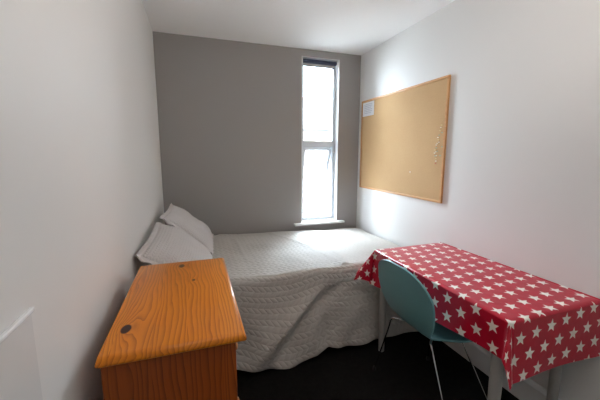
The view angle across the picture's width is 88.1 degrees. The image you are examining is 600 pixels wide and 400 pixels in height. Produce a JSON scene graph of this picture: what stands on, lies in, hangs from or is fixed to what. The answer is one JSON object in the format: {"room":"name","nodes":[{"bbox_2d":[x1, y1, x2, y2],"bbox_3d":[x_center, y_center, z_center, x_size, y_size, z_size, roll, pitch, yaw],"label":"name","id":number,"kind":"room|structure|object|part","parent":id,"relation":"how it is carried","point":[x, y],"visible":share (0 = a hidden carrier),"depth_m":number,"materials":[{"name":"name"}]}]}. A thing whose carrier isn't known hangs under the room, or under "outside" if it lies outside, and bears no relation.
{"room":"bedroom","nodes":[
{"label":"bedroom","id":0,"kind":"room"},
{"bbox_2d":[0,0,164,399],"bbox_3d":[-0.696,0.026,1.027,0.100,2.400,4.063,-3,9,-18],"label":"wall","id":1,"kind":"structure","parent":0,"point":[81,190],"depth_m":0.76,"materials":[{"name":"white paint"}]},
{"bbox_2d":[0,307,42,399],"bbox_3d":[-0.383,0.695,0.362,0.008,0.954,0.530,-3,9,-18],"label":"radiator","id":2,"kind":"object","parent":1,"relation":"attached to","point":[19,369],"visible":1,"depth_m":0.50,"materials":[{"name":"white metal"}]},
{"bbox_2d":[153,31,360,234],"bbox_3d":[-0.331,-0.293,3.184,1.990,2.400,0.165,-3,9,-18],"label":"wall","id":3,"kind":"structure","parent":0,"point":[230,112],"depth_m":2.97,"materials":[{"name":"grey paint"}]},
{"bbox_2d":[302,63,335,220],"bbox_3d":[0.152,-0.621,3.406,0.403,1.670,0.247,-3,9,-18],"label":"window","id":4,"kind":"structure","parent":3,"relation":"in","point":[329,146],"depth_m":3.37,"materials":[{"name":"white plastic"}]},
{"bbox_3d":[0.152,-0.223,3.484,0.325,0.756,0.045,-3,22,-18],"label":"sash frame","id":5,"kind":"part","parent":4,"relation":"part of","materials":[{"name":"white plastic"}]},
{"bbox_2d":[302,57,337,119],"bbox_3d":[0.199,-0.978,3.215,0.395,0.908,0.043,-3,9,-18],"label":"roller blind","id":6,"kind":"object","parent":4,"relation":"attached to","point":[306,62],"visible":0.82,"depth_m":3.15,"materials":[{"name":"grey fabric"}]},
{"bbox_2d":[294,219,344,225],"bbox_3d":[0.201,0.242,3.370,0.571,0.024,0.127,-3,9,-18],"label":"window sill","id":7,"kind":"structure","parent":3,"relation":"attached to","point":[327,221],"depth_m":3.34,"materials":[{"name":"white paint"}]},
{"bbox_2d":[301,56,339,222],"bbox_3d":[0.184,-0.603,3.315,0.412,1.688,0.164,-3,9,-18],"label":"window frame","id":8,"kind":"structure","parent":3,"relation":"in","point":[304,57],"depth_m":3.30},
{"bbox_2d":[142,0,454,54],"bbox_3d":[0.296,-1.238,1.178,2.190,0.060,4.063,-3,9,-18],"label":"ceiling","id":9,"kind":"structure","parent":0,"point":[355,27],"depth_m":2.40,"materials":[{"name":"paint"}]},
{"bbox_2d":[237,331,518,399],"bbox_3d":[0.292,1.191,1.538,2.190,0.050,4.063,-3,9,-18],"label":"floor","id":10,"kind":"structure","parent":0,"point":[403,371],"depth_m":1.93,"materials":[{"name":"black carpet"}]},
{"bbox_2d":[95,258,246,399],"bbox_3d":[-0.408,0.763,1.126,0.346,0.914,0.643,-3,9,-18],"label":"dresser","id":11,"kind":"object","parent":10,"relation":"on","point":[177,329],"visible":1,"depth_m":0.82,"materials":[{"name":"brown wood"}]},
{"bbox_3d":[-0.325,0.787,0.848,0.316,0.828,0.018,-3,9,-18],"label":"panel","id":12,"kind":"part","parent":11,"relation":"part of","materials":[{"name":"brown wood"}]},
{"bbox_2d":[373,259,486,399],"bbox_3d":[0.748,0.724,1.748,0.532,0.813,0.566,-3,9,-18],"label":"shell chair","id":13,"kind":"object","parent":10,"relation":"on","point":[404,293],"visible":0.8,"depth_m":1.59,"materials":[{"name":"teal plastic"}]},
{"bbox_3d":[0.580,0.899,1.880,0.279,0.406,0.041,6,11,37],"label":"leg","id":14,"kind":"part","parent":13,"relation":"part of","materials":[{"name":"silver metal"}]},
{"bbox_3d":[0.703,0.940,1.609,0.070,0.407,0.256,0,8,1],"label":"leg","id":15,"kind":"part","parent":13,"relation":"part of","materials":[{"name":"silver metal"}]},
{"bbox_3d":[0.909,0.929,1.683,0.280,0.407,0.012,6,10,33],"label":"leg","id":16,"kind":"part","parent":13,"relation":"part of","materials":[{"name":"silver metal"}]},
{"bbox_2d":[378,288,562,399],"bbox_3d":[0.933,0.759,1.809,0.546,0.727,0.956,-3,9,-18],"label":"table","id":17,"kind":"object","parent":10,"relation":"on","point":[496,374],"visible":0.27,"depth_m":1.51,"materials":[{"name":"laminate"}]},
{"bbox_3d":[0.576,0.720,2.146,0.058,0.703,0.058,-3,9,-18],"label":"leg","id":18,"kind":"part","parent":17,"relation":"part of","materials":[{"name":"grey paint"}]},
{"bbox_2d":[354,242,599,389],"bbox_3d":[0.881,0.518,1.784,0.702,0.260,1.106,-3,9,-21],"label":"tablecloth","id":19,"kind":"object","parent":17,"relation":"on","point":[535,325],"visible":0.91,"depth_m":1.39,"materials":[{"name":"red fabric"}]},
{"bbox_3d":[0.853,0.838,1.358,0.058,0.703,0.058,-3,9,-18],"label":"leg","id":20,"kind":"part","parent":17,"relation":"part of","materials":[{"name":"grey paint"}]},
{"bbox_3d":[1.265,0.813,1.527,0.058,0.703,0.058,-3,9,-18],"label":"leg","id":21,"kind":"part","parent":17,"relation":"part of","materials":[{"name":"grey paint"}]},
{"bbox_2d":[356,0,599,399],"bbox_3d":[1.284,-0.069,1.690,0.100,2.400,4.063,-3,9,-18],"label":"wall","id":22,"kind":"structure","parent":0,"point":[521,187],"depth_m":1.75,"materials":[{"name":"white paint"}]},
{"bbox_2d":[359,75,450,202],"bbox_3d":[0.844,-0.502,2.755,0.018,0.899,1.188,-3,9,-18],"label":"cork board","id":23,"kind":"object","parent":22,"relation":"attached to","point":[399,142],"visible":1,"depth_m":2.58,"materials":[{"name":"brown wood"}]},
{"bbox_2d":[363,100,373,116],"bbox_3d":[0.692,-0.923,3.143,0.002,0.137,0.213,-3,9,-18],"label":"paper note","id":24,"kind":"object","parent":23,"relation":"attached to","point":[368,108],"visible":1,"depth_m":3.13,"materials":[{"name":"white paper"}]},
{"bbox_3d":[0.843,-0.066,2.820,0.018,0.017,1.188,-3,9,-18],"label":"frame rail","id":25,"kind":"part","parent":23,"relation":"part of","materials":[{"name":"brown wood"}]},
{"bbox_3d":[0.845,-0.938,2.690,0.018,0.017,1.188,-3,9,-18],"label":"frame rail","id":26,"kind":"part","parent":23,"relation":"part of","materials":[{"name":"brown wood"}]},
{"bbox_2d":[442,341,560,399],"bbox_3d":[1.237,1.051,1.806,0.018,0.150,3.798,-3,9,-18],"label":"baseboard","id":27,"kind":"structure","parent":22,"relation":"attached to","point":[527,389],"depth_m":1.93,"materials":[{"name":"white paint"}]},
{"label":"outside","id":28,"kind":"structure","parent":0,"visible":0},
{"bbox_3d":[-0.040,1.995,18.427,40.000,0.200,26.000,-3,9,-18],"label":"ground","id":29,"kind":"structure","parent":28,"visible":0},
{"bbox_2d":[303,77,330,220],"bbox_3d":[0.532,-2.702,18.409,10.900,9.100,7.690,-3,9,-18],"label":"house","id":30,"kind":"structure","parent":29,"relation":"on","point":[316,111],"depth_m":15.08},
{"bbox_3d":[0.791,0.545,15.264,0.780,1.480,0.016,-3,9,-18],"label":"pane","id":31,"kind":"part","parent":30,"relation":"part of","materials":[{"name":"white glass"}]},
{"bbox_3d":[0.771,-2.075,14.867,0.630,0.480,0.016,-3,9,-18],"label":"pane","id":32,"kind":"part","parent":30,"relation":"part of","materials":[{"name":"white glass"}]},
{"bbox_3d":[-0.138,0.711,2.690,1.870,0.560,1.110,-3,9,-18],"label":"bed","id":33,"kind":"object","parent":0,"visible":0},
{"bbox_2d":[210,227,416,371],"bbox_3d":[-0.093,0.689,2.606,1.941,0.611,1.302,-3,9,-18],"label":"bedspread","id":34,"kind":"object","parent":33,"relation":"on","point":[297,294],"visible":0.67,"depth_m":2.16,"materials":[{"name":"white fabric"}]},
{"bbox_2d":[136,222,212,264],"bbox_3d":[-0.678,0.327,1.786,0.371,0.304,0.664,-3,9,-18],"label":"pillow","id":35,"kind":"object","parent":34,"relation":"on","point":[165,244],"visible":0.59,"depth_m":1.65,"materials":[{"name":"fabric"}]},
{"bbox_2d":[160,203,213,254],"bbox_3d":[-0.861,0.211,2.432,0.344,0.312,0.567,-2,9,-15],"label":"pillow","id":36,"kind":"object","parent":34,"relation":"on","point":[175,216],"visible":0.88,"depth_m":2.28,"materials":[{"name":"fabric"}]}
]}

